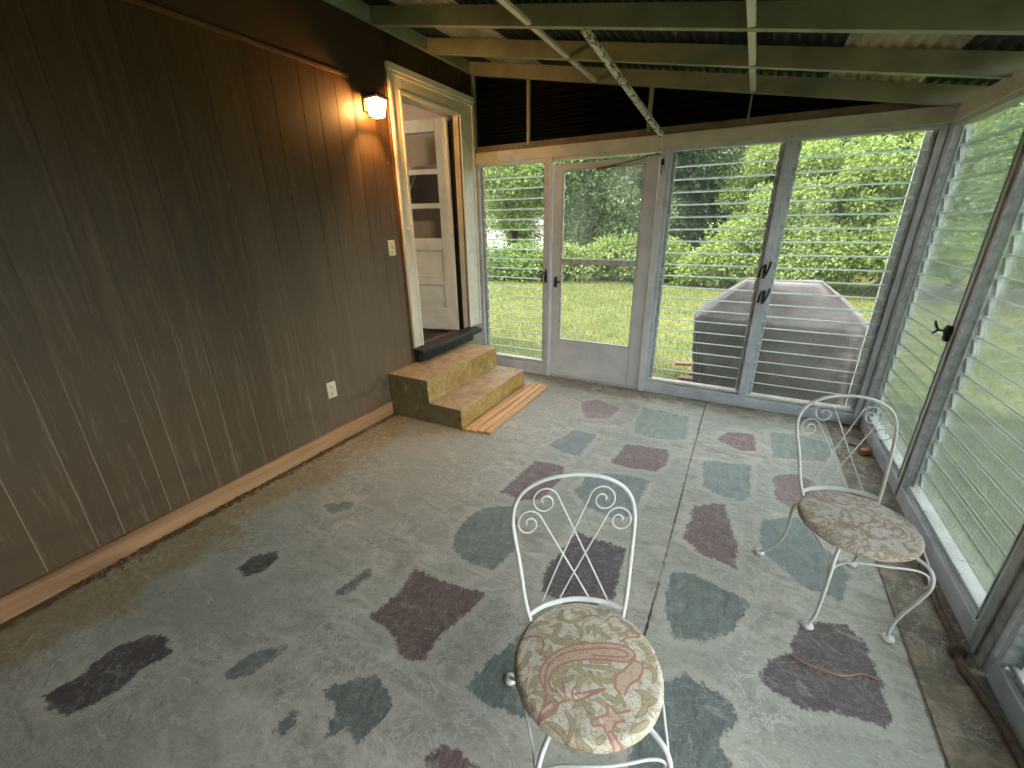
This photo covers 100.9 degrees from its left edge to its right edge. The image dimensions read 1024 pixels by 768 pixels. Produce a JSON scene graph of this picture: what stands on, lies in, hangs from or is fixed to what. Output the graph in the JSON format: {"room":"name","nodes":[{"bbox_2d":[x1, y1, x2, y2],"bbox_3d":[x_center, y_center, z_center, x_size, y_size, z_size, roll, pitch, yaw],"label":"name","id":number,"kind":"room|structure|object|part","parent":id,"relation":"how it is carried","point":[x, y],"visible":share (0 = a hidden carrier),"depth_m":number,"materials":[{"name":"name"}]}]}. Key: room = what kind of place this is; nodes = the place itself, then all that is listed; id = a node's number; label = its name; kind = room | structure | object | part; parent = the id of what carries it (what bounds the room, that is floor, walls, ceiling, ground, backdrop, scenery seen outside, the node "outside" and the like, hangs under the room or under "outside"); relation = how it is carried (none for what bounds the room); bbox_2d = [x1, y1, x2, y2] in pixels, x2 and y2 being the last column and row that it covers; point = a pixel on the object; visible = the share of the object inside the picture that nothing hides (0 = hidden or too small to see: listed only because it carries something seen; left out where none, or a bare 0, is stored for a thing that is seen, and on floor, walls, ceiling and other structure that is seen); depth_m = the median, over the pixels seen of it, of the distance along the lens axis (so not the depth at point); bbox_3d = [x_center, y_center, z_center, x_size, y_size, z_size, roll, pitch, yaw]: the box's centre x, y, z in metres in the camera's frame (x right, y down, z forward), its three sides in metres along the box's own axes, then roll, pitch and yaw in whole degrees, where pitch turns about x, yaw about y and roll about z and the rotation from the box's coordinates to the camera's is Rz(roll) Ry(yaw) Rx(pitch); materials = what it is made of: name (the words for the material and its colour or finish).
{"room":"sunroom","nodes":[
{"label":"sunroom","id":0,"kind":"room"},
{"bbox_2d":[0,0,480,595],"bbox_3d":[-1.465,-0.932,2.341,0.050,3.100,4.800,10,23,26],"label":"wall","id":1,"kind":"structure","parent":0,"point":[188,264],"depth_m":2.07,"materials":[{"name":"brown wood"}]},
{"bbox_2d":[0,402,392,623],"bbox_3d":[-1.779,0.718,2.224,0.020,0.108,3.255,10,23,26],"label":"baseboard","id":2,"kind":"structure","parent":1,"relation":"attached to","point":[15,602],"depth_m":2.18,"materials":[{"name":"brown wood"}]},
{"bbox_2d":[125,0,348,77],"bbox_3d":[-1.818,-1.462,1.388,0.012,0.020,3.240,10,23,26],"label":"trim","id":3,"kind":"structure","parent":1,"relation":"attached to","point":[137,2],"depth_m":2.10,"materials":[{"name":"brown wood"}]},
{"bbox_2d":[326,381,336,398],"bbox_3d":[-1.275,0.041,2.994,0.010,0.116,0.072,10,23,26],"label":"wall outlet","id":4,"kind":"object","parent":1,"relation":"attached to","point":[331,387],"visible":1,"depth_m":2.99,"materials":[{"name":"beige plastic"}]},
{"bbox_2d":[361,87,388,120],"bbox_3d":[-0.925,-1.875,2.838,0.161,0.192,0.126,10,23,26],"label":"wall lantern","id":5,"kind":"object","parent":1,"relation":"attached to","point":[374,103],"visible":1,"depth_m":2.81,"materials":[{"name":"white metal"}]},
{"bbox_3d":[-0.989,-1.908,2.862,0.016,0.120,0.056,10,23,26],"label":"plate","id":6,"kind":"part","parent":5,"relation":"part of","materials":[{"name":"black metal"}]},
{"bbox_3d":[-0.909,-1.851,2.838,0.112,0.114,0.112,10,23,26],"label":"frame","id":7,"kind":"part","parent":5,"relation":"part of","materials":[{"name":"white glass"}]},
{"bbox_2d":[387,240,395,255],"bbox_3d":[-0.929,-1.056,3.281,0.019,0.116,0.072,10,23,26],"label":"light switch","id":8,"kind":"object","parent":1,"relation":"attached to","point":[391,244],"visible":1,"depth_m":3.28,"materials":[{"name":"beige plastic"}]},
{"bbox_2d":[323,0,469,74],"bbox_3d":[-1.471,-2.071,1.827,0.038,0.125,4.680,10,23,26],"label":"ledger","id":9,"kind":"structure","parent":1,"relation":"attached to","point":[359,9],"depth_m":3.01,"materials":[{"name":"paint"}]},
{"bbox_2d":[382,60,481,361],"bbox_3d":[-0.959,-1.456,3.948,0.836,2.200,1.110,10,23,26],"label":"door","id":10,"kind":"structure","parent":1,"relation":"in","point":[442,275],"depth_m":3.88,"materials":[{"name":"white wood"}]},
{"bbox_3d":[-0.910,-1.064,4.308,0.515,0.585,0.012,5,22,15],"label":"panel","id":11,"kind":"part","parent":10,"relation":"part of","materials":[{"name":"white wood"}]},
{"bbox_3d":[-0.917,-1.481,4.146,0.735,1.900,0.040,5,22,15],"label":"frame","id":12,"kind":"part","parent":10,"relation":"part of","materials":[{"name":"white wood"}]},
{"bbox_2d":[414,326,481,361],"bbox_3d":[-0.598,-0.397,4.081,0.135,0.127,0.965,10,23,26],"label":"door sill slab","id":13,"kind":"structure","parent":1,"relation":"attached to","point":[435,347],"depth_m":3.97,"materials":[{"name":"black stone"}]},
{"bbox_2d":[471,75,477,149],"bbox_3d":[-0.346,-2.500,3.910,0.024,0.602,0.034,10,23,26],"label":"stud","id":14,"kind":"object","parent":1,"relation":"attached to","point":[473,86],"visible":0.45,"depth_m":3.89,"materials":[{"name":"paint"}]},
{"bbox_2d":[402,103,445,237],"bbox_3d":[-2.622,-1.497,4.004,3.650,3.000,2.800,10,23,26],"label":"wall","id":15,"kind":"structure","parent":0,"point":[421,149],"depth_m":4.32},
{"bbox_2d":[408,164,439,210],"bbox_3d":[-1.050,-2.024,4.402,0.860,0.400,0.160,10,23,26],"label":"upper cabinet","id":16,"kind":"object","parent":15,"relation":"attached to","point":[424,189],"visible":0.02,"depth_m":4.24,"materials":[{"name":"brown wood"}]},
{"bbox_2d":[423,328,452,340],"bbox_3d":[-2.558,-0.465,4.382,3.550,0.080,2.620,10,23,26],"label":"floor","id":17,"kind":"structure","parent":0,"point":[427,333],"depth_m":4.39,"materials":[{"name":"brown wood"}]},
{"bbox_2d":[0,372,1023,767],"bbox_3d":[0.096,0.794,2.106,3.494,0.001,4.785,10,23,26],"label":"floor","id":18,"kind":"structure","parent":0,"point":[362,607],"depth_m":1.74,"materials":[{"name":"concrete"}]},
{"bbox_2d":[54,430,366,598],"bbox_3d":[-1.545,0.645,2.542,0.105,0.011,1.763,10,23,26],"label":"leaf litter","id":19,"kind":"object","parent":18,"relation":"on","point":[184,528],"visible":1,"depth_m":2.24,"materials":[{"name":"brown plant"}]},
{"bbox_2d":[388,343,523,429],"bbox_3d":[-0.448,-0.037,3.807,0.713,0.355,1.073,10,23,26],"label":"concrete steps","id":20,"kind":"structure","parent":18,"relation":"on","point":[454,387],"depth_m":3.53,"materials":[{"name":"beige concrete"}]},
{"bbox_2d":[463,382,548,434],"bbox_3d":[-0.010,0.186,3.676,0.226,0.020,1.142,10,23,26],"label":"wooden boards","id":21,"kind":"object","parent":18,"relation":"on","point":[495,417],"visible":1,"depth_m":3.57,"materials":[{"name":"brown wood"}]},
{"bbox_2d":[546,157,554,375],"bbox_3d":[0.367,-1.042,4.074,0.025,2.022,0.072,10,23,26],"label":"post","id":22,"kind":"object","parent":18,"relation":"on","point":[551,162],"visible":0.84,"depth_m":4.00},
{"bbox_2d":[504,472,672,767],"bbox_3d":[0.194,0.720,1.131,0.430,0.832,0.489,-2,21,-2],"label":"cafe chair","id":23,"kind":"object","parent":18,"relation":"on","point":[584,674],"visible":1,"depth_m":1.07,"materials":[{"name":"beige fabric"}]},
{"bbox_3d":[0.066,0.990,1.019,0.029,0.386,0.082,11,24,28],"label":"leg","id":24,"kind":"part","parent":23,"relation":"part of","materials":[{"name":"white metal"}]},
{"bbox_3d":[0.187,0.653,1.247,0.283,0.021,0.052,-2,21,-2],"label":"rail","id":25,"kind":"part","parent":23,"relation":"part of","materials":[{"name":"white metal"}]},
{"bbox_2d":[514,603,663,753],"bbox_3d":[0.195,0.731,1.102,0.382,0.047,0.382,-2,21,-2],"label":"cushion","id":26,"kind":"object","parent":23,"relation":"on","point":[584,673],"depth_m":1.05,"materials":[{"name":"fabric"}]},
{"bbox_3d":[0.346,0.981,1.031,0.029,0.386,0.081,-15,25,-33],"label":"leg","id":27,"kind":"part","parent":23,"relation":"part of","materials":[{"name":"white metal"}]},
{"bbox_2d":[638,147,667,390],"bbox_3d":[1.210,-0.891,3.646,0.049,2.022,0.074,10,23,26],"label":"post","id":28,"kind":"object","parent":18,"relation":"on","point":[661,183],"visible":0.66,"depth_m":3.57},
{"bbox_2d":[549,152,660,388],"bbox_3d":[0.776,-0.951,3.859,0.908,1.993,0.102,10,23,26],"label":"door","id":29,"kind":"structure","parent":28,"relation":"attached to","point":[595,362],"depth_m":3.90,"materials":[{"name":"metal"}]},
{"bbox_3d":[0.431,-0.965,4.021,0.074,0.100,0.052,10,23,26],"label":"handle","id":30,"kind":"part","parent":29,"relation":"part of","materials":[{"name":"black metal"}]},
{"bbox_3d":[0.786,-0.238,4.148,0.720,0.332,0.033,10,23,26],"label":"kick panel","id":31,"kind":"part","parent":29,"relation":"part of","materials":[{"name":"white metal"}]},
{"bbox_3d":[0.777,-0.739,3.953,0.709,0.743,0.025,10,23,26],"label":"pane frame","id":32,"kind":"part","parent":29,"relation":"part of","materials":[{"name":"glass"}]},
{"bbox_3d":[0.767,-1.465,3.676,0.709,0.760,0.025,10,23,26],"label":"pane frame","id":33,"kind":"part","parent":29,"relation":"part of","materials":[{"name":"metal"}]},
{"bbox_2d":[658,147,671,173],"bbox_3d":[1.174,-1.732,3.282,0.105,0.185,0.028,10,23,26],"label":"hanging latch","id":34,"kind":"object","parent":28,"relation":"attached to","point":[666,148],"visible":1,"depth_m":3.27,"materials":[{"name":"metal"}]},
{"bbox_3d":[1.178,-1.782,3.273,0.105,0.084,0.008,10,23,26],"label":"plate","id":35,"kind":"part","parent":34,"relation":"part of","materials":[{"name":"metal"}]},
{"bbox_2d":[790,653,879,679],"bbox_3d":[1.139,1.009,1.491,0.270,0.013,0.041,6,22,18],"label":"wire","id":36,"kind":"object","parent":18,"relation":"on","point":[790,653],"visible":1,"depth_m":1.48,"materials":[{"name":"brown metal"}]},
{"bbox_2d":[754,394,935,642],"bbox_3d":[1.320,0.511,1.636,0.430,0.832,0.489,4,21,12],"label":"cafe chair","id":37,"kind":"object","parent":18,"relation":"on","point":[859,526],"visible":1,"depth_m":1.59,"materials":[{"name":"white metal"}]},
{"bbox_3d":[1.193,0.646,1.882,0.021,0.388,0.157,-4,21,-8],"label":"leg","id":38,"kind":"part","parent":37,"relation":"part of","materials":[{"name":"white metal"}]},
{"bbox_3d":[1.145,0.767,1.563,0.029,0.386,0.082,19,28,41],"label":"leg","id":39,"kind":"part","parent":37,"relation":"part of","materials":[{"name":"white metal"}]},
{"bbox_3d":[1.348,0.445,1.750,0.283,0.021,0.052,4,21,12],"label":"rail","id":40,"kind":"part","parent":37,"relation":"part of","materials":[{"name":"white metal"}]},
{"bbox_3d":[1.516,0.667,1.815,0.021,0.388,0.157,12,25,31],"label":"leg","id":41,"kind":"part","parent":37,"relation":"part of","materials":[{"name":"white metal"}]},
{"bbox_2d":[797,491,924,561],"bbox_3d":[1.314,0.522,1.608,0.382,0.047,0.382,4,21,12],"label":"cushion","id":42,"kind":"object","parent":37,"relation":"on","point":[860,526],"depth_m":1.56,"materials":[{"name":"fabric"}]},
{"bbox_3d":[1.419,0.784,1.506,0.029,0.386,0.081,-8,22,-19],"label":"leg","id":43,"kind":"part","parent":37,"relation":"part of","materials":[{"name":"white metal"}]},
{"bbox_2d":[858,447,872,455],"bbox_3d":[2.383,0.454,2.850,0.068,0.047,0.042,2,21,6],"label":"scrap","id":44,"kind":"object","parent":18,"relation":"on","point":[866,450],"visible":1,"depth_m":2.83,"materials":[{"name":"brown wood"}]},
{"bbox_2d":[857,122,962,425],"bbox_3d":[2.694,-0.637,2.913,0.068,2.030,0.098,10,23,26],"label":"post","id":45,"kind":"object","parent":18,"relation":"on","point":[951,126],"visible":0.24,"depth_m":2.81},
{"bbox_2d":[895,142,1023,496],"bbox_3d":[2.198,-0.295,2.050,0.055,2.020,0.035,10,23,26],"label":"post","id":46,"kind":"object","parent":18,"relation":"on","point":[1020,156],"visible":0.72,"depth_m":2.03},
{"bbox_2d":[918,555,1023,767],"bbox_3d":[1.709,0.920,1.666,0.077,0.046,1.220,10,23,26],"label":"weatherstrip","id":47,"kind":"object","parent":18,"relation":"on","point":[955,649],"visible":0.89,"depth_m":1.45,"materials":[{"name":"black rubber"}]},
{"bbox_2d":[967,536,1023,672],"bbox_3d":[1.678,0.052,1.160,0.069,2.020,0.110,10,23,26],"label":"post","id":48,"kind":"object","parent":18,"relation":"on","point":[1005,607],"visible":0.86,"depth_m":1.43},
{"bbox_2d":[475,76,887,146],"bbox_3d":[1.158,-2.261,3.170,3.415,0.646,0.018,10,23,26],"label":"wall","id":49,"kind":"structure","parent":0,"point":[558,109],"depth_m":3.46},
{"bbox_2d":[527,80,530,144],"bbox_3d":[0.146,-2.364,3.680,0.028,0.499,0.034,10,23,26],"label":"stud","id":50,"kind":"object","parent":49,"relation":"attached to","point":[528,81],"visible":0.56,"depth_m":3.67,"materials":[{"name":"paint"}]},
{"bbox_2d":[646,87,654,131],"bbox_3d":[1.064,-2.111,3.251,0.030,0.306,0.034,10,23,26],"label":"stud","id":51,"kind":"object","parent":49,"relation":"attached to","point":[651,92],"visible":0.58,"depth_m":3.23,"materials":[{"name":"paint"}]},
{"bbox_2d":[475,102,936,152],"bbox_3d":[1.142,-1.957,3.280,3.385,0.053,0.038,10,23,26],"label":"trim","id":52,"kind":"structure","parent":49,"relation":"attached to","point":[881,107],"depth_m":3.06,"materials":[{"name":"brown wood"}]},
{"bbox_2d":[747,94,752,121],"bbox_3d":[1.671,-1.943,2.967,0.012,0.179,0.034,10,23,26],"label":"stud","id":53,"kind":"object","parent":49,"relation":"attached to","point":[751,98],"visible":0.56,"depth_m":2.96,"materials":[{"name":"paint"}]},
{"bbox_2d":[845,130,932,406],"bbox_3d":[2.645,-0.669,3.013,0.047,2.020,0.030,10,23,26],"label":"trim","id":54,"kind":"structure","parent":49,"relation":"attached to","point":[926,136],"depth_m":2.93,"materials":[{"name":"grey metal"}]},
{"bbox_2d":[475,106,956,163],"bbox_3d":[1.157,-1.876,3.304,3.415,0.117,0.087,10,23,26],"label":"beam","id":55,"kind":"structure","parent":0,"point":[641,145],"depth_m":3.03,"materials":[{"name":"beige paint"}]},
{"bbox_2d":[475,158,548,374],"bbox_3d":[0.012,-1.097,4.231,0.796,2.022,0.165,10,23,26],"label":"window","id":56,"kind":"structure","parent":55,"relation":"attached to","point":[528,364],"depth_m":4.27,"materials":[{"name":"metal"}]},
{"bbox_3d":[0.035,-0.225,4.602,0.780,0.128,0.091,10,23,26],"label":"sill","id":57,"kind":"part","parent":56,"relation":"part of","materials":[{"name":"white wood"}]},
{"bbox_3d":[0.320,-1.031,4.032,0.063,0.131,0.084,-13,24,-29],"label":"crank lever","id":58,"kind":"part","parent":56,"relation":"part of","materials":[{"name":"black metal"}]},
{"bbox_2d":[643,137,792,406],"bbox_3d":[1.590,-0.815,3.433,0.838,2.022,0.165,10,23,26],"label":"window","id":59,"kind":"structure","parent":55,"relation":"attached to","point":[692,390],"depth_m":3.44,"materials":[{"name":"metal"}]},
{"bbox_3d":[1.610,0.065,3.809,0.815,0.110,0.091,10,23,26],"label":"sill","id":60,"kind":"part","parent":59,"relation":"part of","materials":[{"name":"white wood"}]},
{"bbox_3d":[1.915,-0.857,3.182,0.063,0.131,0.084,-13,24,-29],"label":"crank lever","id":61,"kind":"part","parent":59,"relation":"part of","materials":[{"name":"black metal"}]},
{"bbox_2d":[740,123,949,424],"bbox_3d":[2.280,-0.695,3.083,0.830,2.028,0.165,10,23,26],"label":"window","id":62,"kind":"structure","parent":55,"relation":"attached to","point":[791,406],"depth_m":3.04,"materials":[{"name":"metal"}]},
{"bbox_3d":[1.940,-0.676,3.238,0.063,0.131,0.084,-13,24,-29],"label":"crank lever","id":63,"kind":"part","parent":62,"relation":"part of","materials":[{"name":"black metal"}]},
{"bbox_3d":[2.323,0.199,3.451,0.802,0.096,0.091,10,23,26],"label":"sill","id":64,"kind":"part","parent":62,"relation":"part of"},
{"bbox_2d":[953,68,1023,124],"bbox_3d":[1.562,-0.838,0.570,0.087,0.117,4.692,10,23,26],"label":"beam","id":65,"kind":"structure","parent":0,"point":[1001,89],"depth_m":2.13,"materials":[{"name":"beige paint"}]},
{"bbox_2d":[369,0,1023,34],"bbox_3d":[0.623,-1.831,2.106,3.475,0.742,0.042,10,23,26],"label":"rafter","id":66,"kind":"object","parent":65,"relation":"on","point":[971,17],"visible":1,"depth_m":1.91,"materials":[{"name":"paint"}]},
{"bbox_2d":[497,0,530,25],"bbox_3d":[-0.033,-1.898,2.104,0.032,0.020,0.536,10,23,26],"label":"strip","id":67,"kind":"object","parent":66,"relation":"attached to","point":[507,4],"visible":1,"depth_m":2.18,"materials":[{"name":"beige wood"}]},
{"bbox_2d":[531,29,569,58],"bbox_3d":[0.241,-2.084,2.580,0.032,0.020,0.536,10,23,26],"label":"strip","id":68,"kind":"object","parent":66,"relation":"attached to","point":[539,32],"visible":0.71,"depth_m":2.57,"materials":[{"name":"beige wood"}]},
{"bbox_2d":[746,0,756,27],"bbox_3d":[0.952,-1.530,1.680,0.034,0.020,0.536,10,23,26],"label":"strip","id":69,"kind":"object","parent":66,"relation":"attached to","point":[751,5],"visible":1,"depth_m":1.78,"materials":[{"name":"beige wood"}]},
{"bbox_2d":[427,37,1023,79],"bbox_3d":[0.897,-2.016,2.582,3.475,0.742,0.042,10,23,26],"label":"rafter","id":70,"kind":"object","parent":65,"relation":"on","point":[981,64],"visible":1,"depth_m":2.33,"materials":[{"name":"paint"}]},
{"bbox_2d":[361,0,490,61],"bbox_3d":[-1.343,-2.088,1.826,0.260,0.061,4.910,10,23,26],"label":"sheet","id":71,"kind":"object","parent":70,"relation":"on","point":[428,32],"visible":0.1,"depth_m":3.09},
{"bbox_2d":[389,0,542,64],"bbox_3d":[-1.022,-1.966,1.689,0.472,0.096,4.910,10,23,26],"label":"sheet","id":72,"kind":"object","parent":70,"relation":"on","point":[476,33],"visible":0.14,"depth_m":2.96,"materials":[{"name":"beige metal"}]},
{"bbox_2d":[455,0,619,67],"bbox_3d":[-0.525,-1.781,1.476,0.665,0.137,4.910,10,23,26],"label":"sheet","id":73,"kind":"object","parent":70,"relation":"on","point":[518,34],"visible":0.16,"depth_m":2.76,"materials":[{"name":"grey metal"}]},
{"bbox_2d":[561,0,715,72],"bbox_3d":[0.065,-1.559,1.222,0.675,0.137,4.910,10,23,26],"label":"sheet","id":74,"kind":"object","parent":70,"relation":"on","point":[646,36],"visible":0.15,"depth_m":2.52,"materials":[{"name":"grey metal"}]},
{"bbox_2d":[748,32,756,65],"bbox_3d":[1.226,-1.716,2.156,0.034,0.020,0.536,10,23,26],"label":"strip","id":75,"kind":"object","parent":70,"relation":"attached to","point":[752,36],"visible":0.7,"depth_m":2.13,"materials":[{"name":"beige wood"}]},
{"bbox_2d":[696,0,849,77],"bbox_3d":[0.652,-1.342,0.969,0.665,0.130,4.910,10,23,26],"label":"sheet","id":76,"kind":"object","parent":70,"relation":"on","point":[714,37],"visible":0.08,"depth_m":2.29,"materials":[{"name":"grey metal"}]},
{"bbox_2d":[828,33,976,82],"bbox_3d":[1.157,-1.152,0.753,0.482,0.096,4.910,10,23,26],"label":"sheet","id":77,"kind":"object","parent":70,"relation":"on","point":[858,40],"visible":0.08,"depth_m":2.07,"materials":[{"name":"grey metal"}]},
{"bbox_2d":[920,35,1023,85],"bbox_3d":[1.567,-1.001,0.576,0.460,0.096,4.910,10,23,26],"label":"sheet","id":78,"kind":"object","parent":70,"relation":"on","point":[980,42],"visible":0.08,"depth_m":1.96,"materials":[{"name":"grey metal"}]},
{"bbox_2d":[470,61,989,106],"bbox_3d":[1.175,-2.205,3.067,3.475,0.742,0.042,10,23,26],"label":"rafter","id":79,"kind":"object","parent":65,"relation":"on","point":[953,95],"visible":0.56,"depth_m":2.84,"materials":[{"name":"paint"}]},
{"bbox_2d":[569,61,596,81],"bbox_3d":[0.517,-2.271,3.060,0.032,0.020,0.546,10,23,26],"label":"strip","id":80,"kind":"object","parent":79,"relation":"attached to","point":[576,64],"visible":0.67,"depth_m":3.05,"materials":[{"name":"white wood"}]},
{"bbox_2d":[581,28,663,136],"bbox_3d":[0.762,-1.890,2.731,0.034,0.369,1.217,15,26,36],"label":"brace","id":81,"kind":"object","parent":79,"relation":"attached to","point":[589,36],"visible":0.84,"depth_m":2.59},
{"bbox_2d":[749,69,755,91],"bbox_3d":[1.503,-1.903,2.637,0.034,0.020,0.546,10,23,26],"label":"strip","id":82,"kind":"object","parent":79,"relation":"attached to","point":[752,72],"visible":0.74,"depth_m":2.62,"materials":[{"name":"white wood"}]},
{"bbox_2d":[860,88,1023,494],"bbox_3d":[2.455,-0.454,2.454,0.093,2.022,0.975,10,23,26],"label":"window","id":83,"kind":"structure","parent":65,"relation":"attached to","point":[980,158],"depth_m":2.50,"materials":[{"name":"glass"}]},
{"bbox_3d":[2.468,0.445,2.797,0.091,0.098,0.975,10,23,26],"label":"sill","id":84,"kind":"part","parent":83,"relation":"part of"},
{"bbox_2d":[931,320,953,341],"bbox_3d":[2.207,-0.270,2.163,0.043,0.087,0.128,4,21,11],"label":"window crank","id":85,"kind":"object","parent":83,"relation":"attached to","point":[948,330],"depth_m":2.13,"materials":[{"name":"black metal"}]},
{"bbox_3d":[2.200,-0.287,2.180,0.021,0.069,0.087,4,21,12],"label":"lever","id":86,"kind":"part","parent":85,"relation":"part of","materials":[{"name":"black metal"}]},
{"bbox_2d":[896,155,1023,641],"bbox_3d":[1.969,-0.125,1.611,0.093,2.022,1.010,10,23,26],"label":"window","id":87,"kind":"structure","parent":65,"relation":"attached to","point":[984,368],"depth_m":1.85,"materials":[{"name":"glass"}]},
{"bbox_3d":[1.983,0.774,1.953,0.091,0.098,1.010,10,23,26],"label":"sill","id":88,"kind":"part","parent":87,"relation":"part of","materials":[{"name":"white wood"}]},
{"bbox_2d":[986,610,1023,751],"bbox_3d":[1.442,0.231,0.695,0.093,2.022,0.960,10,23,26],"label":"window","id":89,"kind":"structure","parent":65,"relation":"attached to","point":[1005,676],"depth_m":1.37,"materials":[{"name":"glass"}]},
{"bbox_3d":[1.456,1.131,1.038,0.091,0.098,0.960,10,23,26],"label":"sill","id":90,"kind":"part","parent":89,"relation":"part of","materials":[{"name":"grey metal"}]},
{"bbox_3d":[1.411,0.189,0.696,0.016,1.942,0.960,10,23,26],"label":"frame","id":91,"kind":"part","parent":89,"relation":"part of","materials":[{"name":"grey metal"}]},
{"label":"outside","id":92,"kind":"structure","parent":0,"visible":0},
{"bbox_2d":[488,236,1023,574],"bbox_3d":[10.138,-5.310,18.070,85.000,0.001,85.000,10,23,26],"label":"lawn","id":93,"kind":"structure","parent":92,"point":[863,279],"depth_m":7.38,"materials":[{"name":"green plant"}]},
{"bbox_2d":[486,210,543,254],"bbox_3d":[-0.485,-7.923,21.946,5.600,2.400,3.200,4,21,13],"label":"shed","id":94,"kind":"object","parent":93,"relation":"on","point":[489,236],"visible":0.02,"depth_m":20.64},
{"bbox_2d":[484,162,578,247],"bbox_3d":[0.016,-6.996,14.948,4.828,5.763,4.406,10,23,26],"label":"tree","id":95,"kind":"object","parent":93,"relation":"on","point":[537,169],"visible":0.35,"depth_m":14.39,"materials":[{"name":"green plant"}]},
{"bbox_2d":[486,235,578,281],"bbox_3d":[-0.748,-3.872,12.960,5.630,1.310,2.080,6,22,18],"label":"hedge","id":96,"kind":"object","parent":93,"relation":"on","point":[525,254],"visible":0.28,"depth_m":12.29,"materials":[{"name":"green plant"}]},
{"bbox_2d":[509,167,582,244],"bbox_3d":[2.094,-12.632,25.209,6.764,9.573,7.991,14,25,34],"label":"tree","id":97,"kind":"object","parent":93,"relation":"on","point":[568,215],"visible":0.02,"depth_m":25.24,"materials":[{"name":"green plant"}]},
{"bbox_2d":[534,151,687,247],"bbox_3d":[3.284,-6.834,13.950,5.658,6.103,5.125,-20,28,-40],"label":"tree","id":98,"kind":"object","parent":93,"relation":"on","point":[586,188],"visible":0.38,"depth_m":13.59,"materials":[{"name":"green plant"}]},
{"bbox_2d":[562,230,698,284],"bbox_3d":[3.157,-3.611,11.934,4.288,1.424,2.005,3,21,9],"label":"leafy shrub","id":99,"kind":"object","parent":93,"relation":"on","point":[607,249],"visible":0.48,"depth_m":11.75,"materials":[{"name":"green plant"}]},
{"bbox_2d":[568,153,710,238],"bbox_3d":[6.024,-10.501,19.991,6.482,9.174,7.658,-11,23,-25],"label":"tree","id":100,"kind":"object","parent":93,"relation":"on","point":[629,170],"visible":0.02,"depth_m":18.14,"materials":[{"name":"green plant"}]},
{"bbox_2d":[674,361,690,365],"bbox_3d":[2.046,-0.250,5.063,0.180,0.030,0.090,3,21,11],"label":"brick","id":101,"kind":"object","parent":93,"relation":"on","point":[675,362],"visible":0.76,"depth_m":5.03,"materials":[{"name":"brick"}]},
{"bbox_2d":[679,375,691,380],"bbox_3d":[1.904,-0.063,4.577,0.180,0.030,0.090,8,22,21],"label":"brick","id":102,"kind":"object","parent":93,"relation":"on","point":[681,377],"visible":0.56,"depth_m":4.56,"materials":[{"name":"red brick"}]},
{"bbox_2d":[669,146,745,251],"bbox_3d":[9.700,-10.578,22.117,5.355,7.579,6.326,-18,27,-38],"label":"tree","id":103,"kind":"object","parent":93,"relation":"on","point":[688,234],"visible":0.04,"depth_m":21.86,"materials":[{"name":"green plant"}]},
{"bbox_2d":[642,137,856,259],"bbox_3d":[7.670,-7.659,14.025,6.659,7.978,5.637,0,21,3],"label":"tree","id":104,"kind":"object","parent":93,"relation":"on","point":[691,158],"visible":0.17,"depth_m":14.48,"materials":[{"name":"green plant"}]},
{"bbox_2d":[692,277,868,405],"bbox_3d":[2.555,-0.466,4.131,1.444,1.086,0.626,10,23,26],"label":"covered grill","id":105,"kind":"object","parent":93,"relation":"on","point":[783,287],"visible":0.63,"depth_m":3.85,"materials":[{"name":"fabric"}]},
{"bbox_2d":[714,138,851,227],"bbox_3d":[7.876,-5.464,12.224,3.524,4.610,3.863,1,21,4],"label":"tree","id":106,"kind":"object","parent":93,"relation":"on","point":[768,151],"visible":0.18,"depth_m":12.14,"materials":[{"name":"green plant"}]},
{"bbox_2d":[666,124,970,296],"bbox_3d":[8.419,-3.789,8.791,9.383,3.870,3.605,4,21,12],"label":"bush","id":107,"kind":"object","parent":93,"relation":"on","point":[899,141],"visible":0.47,"depth_m":9.02,"materials":[{"name":"green plant"}]},
{"bbox_3d":[7.826,-2.245,9.026,0.467,0.826,0.100,10,23,26],"label":"stem","id":108,"kind":"part","parent":107,"relation":"part of","materials":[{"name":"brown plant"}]},
{"bbox_2d":[803,131,923,268],"bbox_3d":[11.740,-8.057,13.373,7.658,9.174,6.482,3,21,11],"label":"tree","id":109,"kind":"object","parent":93,"relation":"on","point":[850,140],"visible":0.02,"depth_m":13.07,"materials":[{"name":"green plant"}]}
]}

